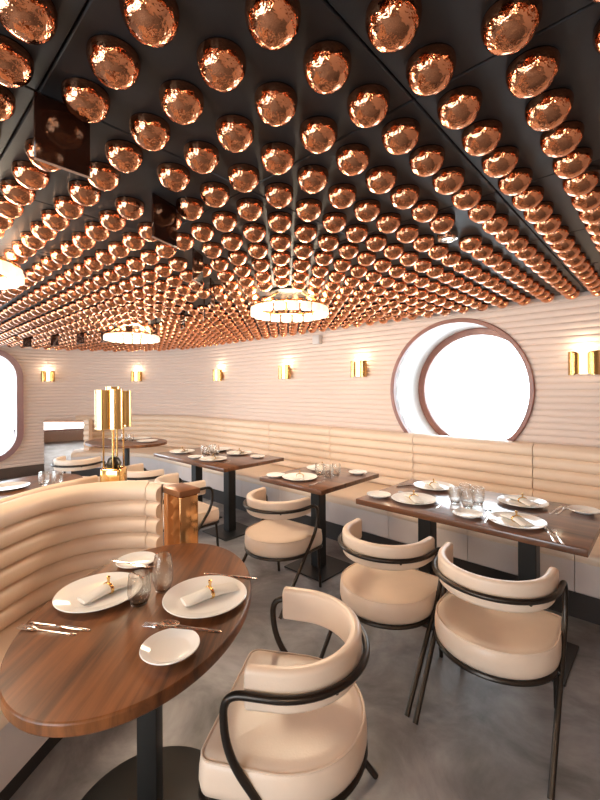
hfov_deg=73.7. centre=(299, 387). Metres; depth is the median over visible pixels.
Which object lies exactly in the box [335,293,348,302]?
bulb
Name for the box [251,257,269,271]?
bulb
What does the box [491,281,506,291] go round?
bulb
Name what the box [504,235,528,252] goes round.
bulb
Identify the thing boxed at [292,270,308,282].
bulb
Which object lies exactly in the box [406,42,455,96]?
bulb
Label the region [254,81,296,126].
bulb
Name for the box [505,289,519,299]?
bulb
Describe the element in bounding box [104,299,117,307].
bulb
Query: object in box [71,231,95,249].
decorative sphere
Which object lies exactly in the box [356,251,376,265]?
bulb
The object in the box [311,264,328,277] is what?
bulb
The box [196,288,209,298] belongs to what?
bulb
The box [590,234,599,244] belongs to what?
bulb
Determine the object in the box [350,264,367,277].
bulb
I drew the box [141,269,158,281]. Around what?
bulb
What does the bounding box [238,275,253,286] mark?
bulb
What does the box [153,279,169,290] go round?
bulb
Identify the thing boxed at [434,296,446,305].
bulb
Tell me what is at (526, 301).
bulb
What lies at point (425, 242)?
bulb
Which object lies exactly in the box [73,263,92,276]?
decorative sphere
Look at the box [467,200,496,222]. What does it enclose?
bulb
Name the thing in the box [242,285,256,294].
bulb
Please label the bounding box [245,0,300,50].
bulb
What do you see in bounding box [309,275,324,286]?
bulb
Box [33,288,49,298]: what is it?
bulb
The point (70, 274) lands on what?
bulb
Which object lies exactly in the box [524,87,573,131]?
bulb
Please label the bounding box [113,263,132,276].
bulb
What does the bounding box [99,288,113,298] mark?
bulb
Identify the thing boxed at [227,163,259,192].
bulb
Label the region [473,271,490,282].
bulb
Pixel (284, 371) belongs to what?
wall sconce
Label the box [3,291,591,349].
trim
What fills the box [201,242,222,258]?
bulb
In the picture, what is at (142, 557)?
plate
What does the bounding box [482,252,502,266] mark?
bulb
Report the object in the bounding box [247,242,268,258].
bulb
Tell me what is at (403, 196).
bulb
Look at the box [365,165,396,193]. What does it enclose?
bulb
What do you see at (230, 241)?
bulb
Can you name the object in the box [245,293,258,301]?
bulb
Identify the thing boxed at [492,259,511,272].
bulb
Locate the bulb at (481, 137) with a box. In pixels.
[461,118,502,155]
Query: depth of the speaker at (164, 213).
1.56 m
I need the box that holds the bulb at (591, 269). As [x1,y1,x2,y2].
[574,265,594,278]
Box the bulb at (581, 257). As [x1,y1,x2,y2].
[563,252,585,266]
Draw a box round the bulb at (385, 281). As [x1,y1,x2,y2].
[379,275,394,287]
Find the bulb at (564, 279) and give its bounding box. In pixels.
[549,276,567,287]
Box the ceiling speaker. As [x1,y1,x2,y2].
[584,165,599,172]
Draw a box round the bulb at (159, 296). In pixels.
[153,292,167,301]
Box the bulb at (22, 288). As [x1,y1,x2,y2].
[15,285,29,290]
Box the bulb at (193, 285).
[188,281,203,290]
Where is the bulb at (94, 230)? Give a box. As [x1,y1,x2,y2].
[84,221,110,240]
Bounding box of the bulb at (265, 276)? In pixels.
[254,270,271,282]
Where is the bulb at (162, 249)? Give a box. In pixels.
[154,241,176,257]
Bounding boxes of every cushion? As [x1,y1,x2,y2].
[0,481,149,630]
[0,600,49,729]
[71,447,114,457]
[76,415,111,439]
[108,446,160,456]
[114,415,153,437]
[134,447,184,460]
[153,415,187,448]
[159,458,181,465]
[182,463,208,472]
[186,416,226,448]
[209,464,284,479]
[222,419,273,454]
[241,467,295,489]
[269,422,332,468]
[280,481,367,500]
[328,482,389,516]
[330,427,417,485]
[388,511,467,535]
[413,434,534,496]
[467,530,574,561]
[533,443,599,508]
[575,534,599,566]
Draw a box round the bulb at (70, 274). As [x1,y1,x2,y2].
[63,269,82,281]
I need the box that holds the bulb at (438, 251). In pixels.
[427,243,448,259]
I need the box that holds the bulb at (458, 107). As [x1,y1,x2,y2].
[437,85,481,129]
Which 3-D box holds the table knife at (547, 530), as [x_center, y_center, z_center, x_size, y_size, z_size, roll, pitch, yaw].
[1.197,0.701,1.916,0.017,0.003,0.211,0,0,21]
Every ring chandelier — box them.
[0,257,24,289]
[103,324,159,343]
[251,286,328,321]
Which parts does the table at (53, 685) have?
plate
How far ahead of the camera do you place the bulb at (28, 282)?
2.59 m
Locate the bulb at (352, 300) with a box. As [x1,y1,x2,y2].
[348,296,360,305]
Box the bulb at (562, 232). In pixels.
[542,225,569,244]
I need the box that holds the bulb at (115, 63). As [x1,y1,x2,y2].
[86,33,140,89]
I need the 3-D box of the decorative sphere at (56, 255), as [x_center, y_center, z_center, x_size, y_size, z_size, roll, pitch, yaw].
[-1.286,-0.699,2.154,0.110,0.066,0.110,0,0,43]
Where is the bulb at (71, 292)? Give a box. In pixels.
[66,288,81,298]
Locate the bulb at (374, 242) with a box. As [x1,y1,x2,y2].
[365,234,386,251]
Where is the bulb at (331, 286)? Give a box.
[325,280,339,291]
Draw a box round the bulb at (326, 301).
[319,296,331,304]
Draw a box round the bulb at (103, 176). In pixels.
[87,161,120,190]
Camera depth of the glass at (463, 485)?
2.49 m
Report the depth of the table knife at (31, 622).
1.19 m
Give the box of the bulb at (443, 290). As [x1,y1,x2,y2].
[435,285,449,295]
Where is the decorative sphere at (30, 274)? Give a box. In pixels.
[24,268,44,281]
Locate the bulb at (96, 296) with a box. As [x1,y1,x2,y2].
[91,292,105,301]
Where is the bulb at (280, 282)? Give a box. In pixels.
[274,276,289,286]
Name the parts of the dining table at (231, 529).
plate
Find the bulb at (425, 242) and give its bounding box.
[412,234,434,251]
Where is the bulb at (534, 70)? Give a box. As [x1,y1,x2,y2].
[505,45,560,98]
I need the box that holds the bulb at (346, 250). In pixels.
[338,243,358,258]
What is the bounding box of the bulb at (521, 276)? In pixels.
[509,271,526,283]
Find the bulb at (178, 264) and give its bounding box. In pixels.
[168,257,187,271]
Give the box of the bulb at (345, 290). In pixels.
[339,285,353,295]
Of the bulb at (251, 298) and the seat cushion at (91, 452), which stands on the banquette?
the seat cushion at (91, 452)
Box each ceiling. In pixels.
[0,0,599,344]
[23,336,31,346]
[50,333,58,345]
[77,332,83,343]
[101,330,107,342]
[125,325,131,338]
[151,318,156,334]
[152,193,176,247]
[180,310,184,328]
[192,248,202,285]
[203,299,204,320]
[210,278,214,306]
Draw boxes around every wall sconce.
[41,371,54,381]
[131,371,141,380]
[213,369,222,380]
[278,365,290,378]
[350,360,366,376]
[568,350,599,374]
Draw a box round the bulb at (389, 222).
[376,212,400,233]
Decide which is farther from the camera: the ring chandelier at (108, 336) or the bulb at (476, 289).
the ring chandelier at (108, 336)
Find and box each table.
[0,473,82,498]
[0,543,250,799]
[85,438,166,465]
[154,447,283,540]
[260,467,378,582]
[356,479,599,686]
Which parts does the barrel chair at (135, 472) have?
backrest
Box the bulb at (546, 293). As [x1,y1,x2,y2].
[535,289,549,299]
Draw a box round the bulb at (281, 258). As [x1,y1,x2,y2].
[271,250,290,265]
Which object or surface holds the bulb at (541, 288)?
attached to the ceiling at (568, 26)
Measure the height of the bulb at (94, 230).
0.066 m
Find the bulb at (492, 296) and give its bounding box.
[482,293,496,302]
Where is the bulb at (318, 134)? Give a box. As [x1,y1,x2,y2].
[299,115,337,153]
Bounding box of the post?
[163,482,199,545]
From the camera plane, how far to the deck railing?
7.62 m
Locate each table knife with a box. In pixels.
[30,621,90,630]
[110,559,152,567]
[204,573,256,578]
[545,527,555,542]
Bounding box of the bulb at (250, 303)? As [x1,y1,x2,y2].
[248,299,260,306]
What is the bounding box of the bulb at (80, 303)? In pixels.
[75,299,88,307]
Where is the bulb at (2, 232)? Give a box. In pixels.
[0,230,4,238]
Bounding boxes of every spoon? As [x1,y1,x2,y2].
[160,620,221,632]
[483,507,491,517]
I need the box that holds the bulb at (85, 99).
[61,76,110,123]
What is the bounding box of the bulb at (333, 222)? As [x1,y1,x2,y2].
[322,212,346,232]
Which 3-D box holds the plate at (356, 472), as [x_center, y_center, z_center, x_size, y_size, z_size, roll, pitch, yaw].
[0.478,0.697,3.300,0.156,0.020,0.156,0,0,43]
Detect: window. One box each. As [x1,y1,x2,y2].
[0,350,23,461]
[390,318,534,440]
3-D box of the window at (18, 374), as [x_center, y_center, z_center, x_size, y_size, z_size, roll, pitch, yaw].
[-5.388,0.288,5.985,0.135,1.870,2.080,0,0,43]
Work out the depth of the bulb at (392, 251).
2.06 m
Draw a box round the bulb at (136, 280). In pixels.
[129,274,146,286]
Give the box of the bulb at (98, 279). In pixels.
[92,274,109,286]
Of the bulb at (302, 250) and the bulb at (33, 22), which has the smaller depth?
the bulb at (33, 22)
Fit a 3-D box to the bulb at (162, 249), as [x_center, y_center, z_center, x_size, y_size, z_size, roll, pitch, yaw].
[-0.691,-0.703,2.058,0.110,0.066,0.110,0,0,43]
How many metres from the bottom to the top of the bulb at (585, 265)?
0.066 m
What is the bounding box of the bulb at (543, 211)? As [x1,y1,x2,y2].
[523,201,553,223]
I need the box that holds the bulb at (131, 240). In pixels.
[121,232,145,249]
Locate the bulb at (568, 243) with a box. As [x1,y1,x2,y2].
[550,235,575,252]
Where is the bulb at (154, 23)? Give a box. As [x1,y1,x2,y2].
[119,0,179,47]
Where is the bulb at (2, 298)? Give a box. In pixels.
[0,292,11,301]
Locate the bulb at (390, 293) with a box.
[384,289,397,298]
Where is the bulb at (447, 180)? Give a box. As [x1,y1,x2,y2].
[432,166,464,194]
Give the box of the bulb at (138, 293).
[131,288,146,298]
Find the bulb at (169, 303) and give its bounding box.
[162,299,175,307]
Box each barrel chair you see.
[51,456,105,481]
[126,463,163,503]
[154,472,219,546]
[198,586,377,799]
[242,487,322,618]
[319,518,442,716]
[413,542,567,799]
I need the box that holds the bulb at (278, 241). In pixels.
[269,233,291,250]
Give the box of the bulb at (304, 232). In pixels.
[294,223,317,242]
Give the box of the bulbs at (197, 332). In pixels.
[0,0,599,351]
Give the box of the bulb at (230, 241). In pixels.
[220,233,242,250]
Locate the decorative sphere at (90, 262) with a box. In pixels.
[83,256,103,270]
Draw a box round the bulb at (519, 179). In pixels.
[497,167,532,195]
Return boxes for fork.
[16,624,76,635]
[142,622,208,630]
[551,529,564,544]
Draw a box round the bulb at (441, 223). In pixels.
[429,213,454,233]
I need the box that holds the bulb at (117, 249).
[107,241,130,257]
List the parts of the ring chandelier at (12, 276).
glass, glass, glass, glass, glass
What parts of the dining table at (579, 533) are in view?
plate, plate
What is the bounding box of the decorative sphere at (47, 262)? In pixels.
[40,256,61,270]
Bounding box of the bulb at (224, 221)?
[212,211,237,231]
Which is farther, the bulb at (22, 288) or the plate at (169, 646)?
the bulb at (22, 288)
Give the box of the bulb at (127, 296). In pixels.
[122,292,135,301]
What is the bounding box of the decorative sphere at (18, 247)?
[11,240,36,256]
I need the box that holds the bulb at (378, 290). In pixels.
[371,285,385,295]
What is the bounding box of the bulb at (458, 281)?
[448,276,464,287]
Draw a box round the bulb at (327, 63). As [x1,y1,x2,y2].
[303,39,351,94]
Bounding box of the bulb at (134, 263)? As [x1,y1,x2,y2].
[126,256,145,270]
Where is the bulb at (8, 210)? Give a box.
[0,195,24,218]
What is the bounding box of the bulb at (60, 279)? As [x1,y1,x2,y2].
[55,274,73,286]
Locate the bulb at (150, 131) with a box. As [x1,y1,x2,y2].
[129,112,170,151]
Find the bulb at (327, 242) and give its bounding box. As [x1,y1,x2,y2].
[317,233,339,251]
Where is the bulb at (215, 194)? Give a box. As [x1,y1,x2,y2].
[200,181,229,207]
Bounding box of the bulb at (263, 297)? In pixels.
[261,296,274,303]
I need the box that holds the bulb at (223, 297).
[215,292,228,301]
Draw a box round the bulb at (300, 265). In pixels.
[292,258,310,271]
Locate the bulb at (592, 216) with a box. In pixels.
[578,205,599,223]
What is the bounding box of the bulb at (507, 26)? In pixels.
[481,0,542,56]
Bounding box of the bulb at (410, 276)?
[401,270,418,282]
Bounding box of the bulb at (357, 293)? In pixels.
[353,289,366,298]
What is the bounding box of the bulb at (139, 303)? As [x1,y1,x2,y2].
[133,299,146,307]
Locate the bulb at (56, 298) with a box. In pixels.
[52,295,66,304]
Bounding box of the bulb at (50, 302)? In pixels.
[46,299,59,307]
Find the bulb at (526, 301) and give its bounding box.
[518,296,530,305]
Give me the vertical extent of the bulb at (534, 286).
0.066 m
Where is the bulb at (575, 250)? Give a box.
[557,244,580,260]
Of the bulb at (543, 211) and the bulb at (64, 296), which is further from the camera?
the bulb at (64, 296)
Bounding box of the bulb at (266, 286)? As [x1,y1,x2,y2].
[257,280,272,291]
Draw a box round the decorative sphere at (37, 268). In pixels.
[32,263,52,276]
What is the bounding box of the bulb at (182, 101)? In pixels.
[159,79,203,124]
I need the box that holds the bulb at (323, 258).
[314,250,333,265]
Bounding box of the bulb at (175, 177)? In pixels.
[156,162,189,191]
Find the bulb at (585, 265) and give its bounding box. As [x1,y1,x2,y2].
[569,259,590,272]
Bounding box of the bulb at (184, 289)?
[175,284,190,294]
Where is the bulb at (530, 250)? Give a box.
[514,244,537,259]
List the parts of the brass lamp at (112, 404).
lamp shade, rod, lamp shade, rod, lamp shade, rod, rod, lamp shade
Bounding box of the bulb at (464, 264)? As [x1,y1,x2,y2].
[452,258,471,272]
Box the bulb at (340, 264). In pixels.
[333,258,351,271]
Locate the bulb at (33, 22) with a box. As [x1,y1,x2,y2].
[0,0,57,44]
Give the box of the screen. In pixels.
[44,420,83,473]
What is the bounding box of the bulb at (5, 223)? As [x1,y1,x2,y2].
[0,216,13,229]
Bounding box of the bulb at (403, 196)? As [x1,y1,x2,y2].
[390,184,419,209]
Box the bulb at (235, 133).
[215,114,254,152]
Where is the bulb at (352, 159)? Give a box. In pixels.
[335,143,369,175]
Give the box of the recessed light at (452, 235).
[437,229,457,242]
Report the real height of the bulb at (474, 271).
0.066 m
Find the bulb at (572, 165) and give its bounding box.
[552,146,592,178]
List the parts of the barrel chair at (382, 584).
backrest, seat, leg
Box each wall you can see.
[0,346,149,468]
[150,295,599,447]
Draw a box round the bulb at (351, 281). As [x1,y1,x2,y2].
[344,275,359,287]
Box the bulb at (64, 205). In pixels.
[53,195,84,218]
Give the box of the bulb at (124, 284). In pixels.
[118,279,134,290]
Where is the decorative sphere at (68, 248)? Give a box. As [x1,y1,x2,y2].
[59,241,83,257]
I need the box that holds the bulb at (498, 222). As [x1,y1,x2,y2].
[481,213,508,233]
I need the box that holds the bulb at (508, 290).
[498,285,513,295]
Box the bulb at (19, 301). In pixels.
[16,299,30,307]
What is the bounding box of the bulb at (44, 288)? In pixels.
[40,284,56,294]
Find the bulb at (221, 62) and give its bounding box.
[196,36,245,92]
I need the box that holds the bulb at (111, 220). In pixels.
[98,209,126,230]
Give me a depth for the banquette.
3.80 m
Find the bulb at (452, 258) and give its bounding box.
[440,251,460,266]
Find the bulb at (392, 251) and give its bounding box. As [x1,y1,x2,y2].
[383,243,403,259]
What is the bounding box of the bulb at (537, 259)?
[523,252,544,266]
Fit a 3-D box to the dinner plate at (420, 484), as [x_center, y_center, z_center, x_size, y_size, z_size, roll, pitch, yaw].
[0.944,0.695,2.826,0.276,0.020,0.276,0,0,43]
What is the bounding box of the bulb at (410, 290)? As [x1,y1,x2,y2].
[404,285,418,295]
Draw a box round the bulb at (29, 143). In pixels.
[24,137,59,171]
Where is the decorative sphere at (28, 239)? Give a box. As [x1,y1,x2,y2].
[20,231,46,249]
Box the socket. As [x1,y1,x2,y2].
[105,456,121,467]
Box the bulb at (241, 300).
[232,296,244,304]
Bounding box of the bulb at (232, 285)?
[223,280,238,290]
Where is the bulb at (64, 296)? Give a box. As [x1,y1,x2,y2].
[59,292,73,301]
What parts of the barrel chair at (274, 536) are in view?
backrest, seat, leg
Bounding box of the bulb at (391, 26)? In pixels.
[365,0,421,53]
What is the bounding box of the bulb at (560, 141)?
[539,120,584,157]
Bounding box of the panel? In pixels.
[33,91,89,178]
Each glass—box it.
[38,471,48,485]
[51,471,62,483]
[121,433,126,440]
[127,569,150,606]
[128,434,133,440]
[152,552,173,593]
[204,446,210,455]
[213,445,219,454]
[315,463,323,475]
[323,465,331,477]
[332,463,340,475]
[449,486,460,503]
[459,483,470,490]
[461,489,473,508]
[472,486,484,504]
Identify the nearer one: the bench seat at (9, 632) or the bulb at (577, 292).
the bench seat at (9, 632)
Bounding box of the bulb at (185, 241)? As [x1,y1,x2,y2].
[177,232,194,250]
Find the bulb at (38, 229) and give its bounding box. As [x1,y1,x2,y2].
[29,221,57,240]
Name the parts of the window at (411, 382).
frame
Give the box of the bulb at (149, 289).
[142,284,157,294]
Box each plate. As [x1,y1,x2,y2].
[0,481,29,490]
[52,572,128,612]
[115,551,155,568]
[134,437,151,439]
[137,439,157,442]
[139,628,199,665]
[162,575,246,618]
[169,449,194,453]
[188,455,202,458]
[199,456,226,460]
[219,447,230,450]
[226,450,251,454]
[250,454,264,457]
[266,472,284,477]
[282,472,316,480]
[307,464,330,469]
[348,469,366,474]
[367,491,390,497]
[391,492,436,504]
[413,480,453,490]
[452,508,482,518]
[487,511,547,528]
[497,495,548,507]
[567,505,599,514]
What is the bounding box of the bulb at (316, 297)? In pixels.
[305,294,318,300]
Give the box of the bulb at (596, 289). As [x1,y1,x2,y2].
[586,284,599,291]
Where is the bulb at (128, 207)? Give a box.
[115,196,144,219]
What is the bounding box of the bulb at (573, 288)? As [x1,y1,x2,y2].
[559,285,575,295]
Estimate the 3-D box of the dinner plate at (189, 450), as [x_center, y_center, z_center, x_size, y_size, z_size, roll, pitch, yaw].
[-1.313,0.708,4.459,0.276,0.020,0.276,0,0,43]
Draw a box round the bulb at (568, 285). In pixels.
[555,281,571,291]
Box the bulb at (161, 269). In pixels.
[154,263,172,276]
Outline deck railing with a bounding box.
[0,429,14,450]
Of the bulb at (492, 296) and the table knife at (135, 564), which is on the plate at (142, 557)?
the table knife at (135, 564)
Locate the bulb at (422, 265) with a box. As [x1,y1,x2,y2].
[413,258,431,272]
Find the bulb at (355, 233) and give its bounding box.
[345,223,368,242]
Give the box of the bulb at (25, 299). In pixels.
[22,295,36,304]
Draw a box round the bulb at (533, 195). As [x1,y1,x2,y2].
[511,185,543,210]
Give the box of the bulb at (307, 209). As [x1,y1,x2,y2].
[295,198,321,221]
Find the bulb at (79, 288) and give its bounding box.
[74,284,90,294]
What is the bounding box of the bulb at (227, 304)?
[220,299,232,307]
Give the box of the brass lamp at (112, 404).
[95,387,130,481]
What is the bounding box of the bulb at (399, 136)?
[381,117,420,154]
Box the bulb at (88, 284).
[83,279,99,290]
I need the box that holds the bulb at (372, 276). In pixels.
[365,270,381,282]
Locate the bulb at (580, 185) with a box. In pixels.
[562,171,599,196]
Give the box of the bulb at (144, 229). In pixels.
[137,222,156,241]
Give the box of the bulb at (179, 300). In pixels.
[173,296,186,304]
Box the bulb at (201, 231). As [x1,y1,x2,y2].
[190,222,214,241]
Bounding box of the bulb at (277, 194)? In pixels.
[264,182,293,207]
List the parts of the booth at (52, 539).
panel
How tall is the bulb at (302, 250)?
0.066 m
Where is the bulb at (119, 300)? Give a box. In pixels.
[113,295,126,304]
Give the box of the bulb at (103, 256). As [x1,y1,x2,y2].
[95,249,116,264]
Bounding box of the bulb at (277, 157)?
[260,141,294,174]
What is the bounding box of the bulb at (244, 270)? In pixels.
[233,264,250,276]
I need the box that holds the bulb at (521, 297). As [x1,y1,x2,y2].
[512,293,525,302]
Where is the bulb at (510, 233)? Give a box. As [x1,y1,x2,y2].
[494,225,519,243]
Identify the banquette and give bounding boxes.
[71,415,599,624]
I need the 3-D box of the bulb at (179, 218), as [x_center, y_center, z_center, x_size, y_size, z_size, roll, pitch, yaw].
[-0.560,-0.704,1.708,0.110,0.066,0.110,0,0,43]
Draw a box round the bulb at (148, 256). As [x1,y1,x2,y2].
[139,249,160,264]
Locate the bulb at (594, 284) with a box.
[582,276,599,287]
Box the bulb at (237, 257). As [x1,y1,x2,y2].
[228,250,247,265]
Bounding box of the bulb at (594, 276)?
[578,271,597,283]
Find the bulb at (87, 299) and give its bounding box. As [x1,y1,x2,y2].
[83,295,96,304]
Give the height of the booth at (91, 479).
0.956 m
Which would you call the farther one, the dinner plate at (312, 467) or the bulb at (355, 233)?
the dinner plate at (312, 467)
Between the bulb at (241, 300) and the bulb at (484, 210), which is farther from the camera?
the bulb at (241, 300)
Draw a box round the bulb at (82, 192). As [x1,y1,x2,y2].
[67,179,100,205]
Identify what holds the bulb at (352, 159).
attached to the ceiling at (568, 26)
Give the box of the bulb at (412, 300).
[405,296,417,305]
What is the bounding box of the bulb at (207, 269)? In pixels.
[203,263,211,276]
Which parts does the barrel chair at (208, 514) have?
backrest, seat, leg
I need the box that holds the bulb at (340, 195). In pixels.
[327,183,356,208]
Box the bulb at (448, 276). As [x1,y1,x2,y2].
[438,270,454,282]
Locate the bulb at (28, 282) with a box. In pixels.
[24,274,36,286]
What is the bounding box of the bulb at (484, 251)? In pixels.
[471,244,492,259]
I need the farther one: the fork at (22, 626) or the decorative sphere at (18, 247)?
the decorative sphere at (18, 247)
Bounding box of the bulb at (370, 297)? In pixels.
[365,293,378,302]
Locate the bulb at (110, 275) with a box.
[102,269,120,281]
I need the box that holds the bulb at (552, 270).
[537,265,557,278]
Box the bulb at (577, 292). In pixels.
[564,289,579,299]
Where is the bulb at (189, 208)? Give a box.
[176,197,203,220]
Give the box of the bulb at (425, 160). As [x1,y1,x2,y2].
[409,144,444,176]
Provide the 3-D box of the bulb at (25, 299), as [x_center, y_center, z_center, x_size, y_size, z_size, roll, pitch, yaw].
[-2.152,-0.694,3.187,0.110,0.066,0.110,0,0,43]
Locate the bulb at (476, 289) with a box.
[467,285,481,295]
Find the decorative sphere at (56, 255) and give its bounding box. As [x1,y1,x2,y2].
[49,249,72,264]
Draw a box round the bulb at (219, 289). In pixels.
[209,284,223,294]
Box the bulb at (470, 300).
[461,296,474,305]
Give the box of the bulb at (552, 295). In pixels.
[540,293,554,302]
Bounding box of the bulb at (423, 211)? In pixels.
[411,199,438,222]
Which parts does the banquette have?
panel, panel, panel, panel, panel, panel, panel, panel, panel, panel, panel, panel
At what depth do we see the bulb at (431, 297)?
3.15 m
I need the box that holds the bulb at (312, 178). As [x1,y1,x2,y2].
[297,164,328,193]
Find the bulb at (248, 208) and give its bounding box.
[236,197,263,220]
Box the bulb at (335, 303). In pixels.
[332,299,344,307]
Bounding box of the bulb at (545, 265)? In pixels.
[530,259,551,272]
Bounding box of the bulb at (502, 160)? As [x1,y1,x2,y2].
[481,145,519,177]
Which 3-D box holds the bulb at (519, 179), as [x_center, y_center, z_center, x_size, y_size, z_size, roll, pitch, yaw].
[0.753,-0.712,1.401,0.110,0.066,0.110,0,0,43]
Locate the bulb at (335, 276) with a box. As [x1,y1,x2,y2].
[328,270,345,282]
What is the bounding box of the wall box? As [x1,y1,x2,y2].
[312,335,321,344]
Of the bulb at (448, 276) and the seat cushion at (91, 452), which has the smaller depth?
the bulb at (448, 276)
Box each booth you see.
[0,475,97,503]
[0,481,163,799]
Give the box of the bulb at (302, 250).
[293,242,313,258]
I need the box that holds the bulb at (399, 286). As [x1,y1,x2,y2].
[392,280,407,291]
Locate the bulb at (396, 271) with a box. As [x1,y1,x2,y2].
[388,264,405,277]
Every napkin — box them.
[77,575,127,603]
[176,447,187,452]
[180,579,238,606]
[207,454,218,460]
[295,470,303,479]
[404,490,423,502]
[424,478,443,488]
[500,510,533,526]
[508,493,537,506]
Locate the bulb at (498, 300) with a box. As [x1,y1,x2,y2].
[490,296,502,305]
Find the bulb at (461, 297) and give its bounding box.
[454,293,467,302]
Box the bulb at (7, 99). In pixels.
[0,85,15,121]
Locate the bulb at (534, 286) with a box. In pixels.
[523,281,539,291]
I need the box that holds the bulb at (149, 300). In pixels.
[143,296,156,304]
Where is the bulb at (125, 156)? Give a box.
[105,139,142,172]
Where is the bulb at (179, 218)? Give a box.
[177,213,181,228]
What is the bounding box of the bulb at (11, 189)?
[0,179,36,205]
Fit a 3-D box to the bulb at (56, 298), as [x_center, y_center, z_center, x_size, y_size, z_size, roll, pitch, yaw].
[-1.916,-0.696,3.196,0.110,0.066,0.110,0,0,43]
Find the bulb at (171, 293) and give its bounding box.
[164,288,178,298]
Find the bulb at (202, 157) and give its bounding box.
[183,140,219,173]
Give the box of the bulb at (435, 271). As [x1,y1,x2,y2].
[426,265,443,277]
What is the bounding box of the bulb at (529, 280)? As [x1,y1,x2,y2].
[516,276,533,287]
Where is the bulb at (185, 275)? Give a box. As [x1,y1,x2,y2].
[179,269,192,281]
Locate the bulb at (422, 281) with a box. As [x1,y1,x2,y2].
[414,276,429,287]
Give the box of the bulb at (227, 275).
[217,269,233,281]
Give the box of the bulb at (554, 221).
[533,214,561,234]
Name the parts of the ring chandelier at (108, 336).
glass, glass, glass, glass, glass, glass, glass, glass, glass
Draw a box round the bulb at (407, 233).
[395,224,418,242]
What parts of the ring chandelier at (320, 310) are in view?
glass, glass, glass, glass, glass, rod, glass, glass, glass, glass, glass, glass, glass, glass, glass, glass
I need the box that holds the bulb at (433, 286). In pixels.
[425,280,440,291]
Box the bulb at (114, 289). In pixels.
[108,284,123,294]
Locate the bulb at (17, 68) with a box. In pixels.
[0,33,34,87]
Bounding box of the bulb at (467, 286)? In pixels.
[458,281,473,291]
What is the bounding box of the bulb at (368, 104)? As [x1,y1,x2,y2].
[347,83,389,127]
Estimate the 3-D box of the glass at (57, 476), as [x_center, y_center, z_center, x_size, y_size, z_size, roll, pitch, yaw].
[-1.811,0.672,2.983,0.074,0.098,0.074,0,0,4]
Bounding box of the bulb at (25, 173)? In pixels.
[11,160,49,189]
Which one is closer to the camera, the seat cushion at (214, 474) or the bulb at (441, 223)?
the bulb at (441, 223)
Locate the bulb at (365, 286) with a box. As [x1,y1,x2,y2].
[358,280,373,291]
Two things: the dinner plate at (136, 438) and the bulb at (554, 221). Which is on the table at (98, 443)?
the dinner plate at (136, 438)
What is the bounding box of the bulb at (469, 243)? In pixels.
[458,235,481,251]
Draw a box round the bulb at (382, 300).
[377,296,389,305]
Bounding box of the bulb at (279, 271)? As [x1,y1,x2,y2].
[272,264,289,277]
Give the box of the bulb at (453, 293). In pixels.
[445,289,458,298]
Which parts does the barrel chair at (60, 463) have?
backrest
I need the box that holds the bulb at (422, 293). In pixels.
[414,289,428,298]
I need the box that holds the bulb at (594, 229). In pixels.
[584,222,599,234]
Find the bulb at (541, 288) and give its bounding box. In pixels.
[529,285,544,295]
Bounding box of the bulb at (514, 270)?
[501,265,519,278]
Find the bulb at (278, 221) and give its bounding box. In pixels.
[267,211,291,232]
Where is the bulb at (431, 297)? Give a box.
[424,293,437,302]
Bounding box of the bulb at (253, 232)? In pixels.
[242,223,265,241]
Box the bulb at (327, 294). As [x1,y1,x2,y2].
[322,289,335,298]
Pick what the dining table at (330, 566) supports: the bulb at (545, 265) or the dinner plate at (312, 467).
the dinner plate at (312, 467)
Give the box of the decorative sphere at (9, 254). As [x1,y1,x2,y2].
[3,248,27,263]
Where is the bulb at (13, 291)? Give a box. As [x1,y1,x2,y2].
[7,288,22,294]
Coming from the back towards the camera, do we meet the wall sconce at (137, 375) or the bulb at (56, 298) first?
the wall sconce at (137, 375)
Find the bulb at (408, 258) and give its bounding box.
[399,251,418,265]
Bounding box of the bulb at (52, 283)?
[47,279,64,290]
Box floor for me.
[0,475,599,799]
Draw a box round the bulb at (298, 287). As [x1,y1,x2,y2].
[291,281,306,291]
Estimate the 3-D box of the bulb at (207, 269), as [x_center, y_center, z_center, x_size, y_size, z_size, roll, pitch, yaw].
[-0.586,-0.704,2.417,0.110,0.066,0.110,0,0,43]
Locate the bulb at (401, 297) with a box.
[395,293,407,302]
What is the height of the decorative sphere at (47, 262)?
0.066 m
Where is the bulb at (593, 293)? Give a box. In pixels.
[590,291,599,295]
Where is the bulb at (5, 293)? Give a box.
[0,290,16,298]
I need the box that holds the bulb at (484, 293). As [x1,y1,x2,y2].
[475,289,489,299]
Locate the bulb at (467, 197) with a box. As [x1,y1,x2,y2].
[451,184,481,209]
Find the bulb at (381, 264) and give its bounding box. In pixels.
[373,258,391,271]
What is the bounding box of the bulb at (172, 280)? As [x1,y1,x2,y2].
[166,275,182,286]
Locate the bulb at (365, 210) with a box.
[353,199,380,221]
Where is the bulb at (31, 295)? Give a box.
[27,292,42,301]
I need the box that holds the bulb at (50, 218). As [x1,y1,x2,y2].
[40,209,70,230]
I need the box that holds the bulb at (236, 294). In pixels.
[228,289,241,298]
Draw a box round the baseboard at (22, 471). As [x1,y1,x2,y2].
[0,464,43,479]
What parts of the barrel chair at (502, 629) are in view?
seat, backrest, leg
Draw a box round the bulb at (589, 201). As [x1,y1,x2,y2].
[571,186,599,210]
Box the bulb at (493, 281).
[482,276,498,287]
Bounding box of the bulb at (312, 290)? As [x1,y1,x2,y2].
[307,285,321,295]
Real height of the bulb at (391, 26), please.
0.066 m
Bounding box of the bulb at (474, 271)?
[464,265,481,277]
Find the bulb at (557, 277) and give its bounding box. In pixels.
[543,271,562,283]
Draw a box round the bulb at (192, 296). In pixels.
[184,292,197,301]
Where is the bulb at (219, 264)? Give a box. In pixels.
[210,257,228,271]

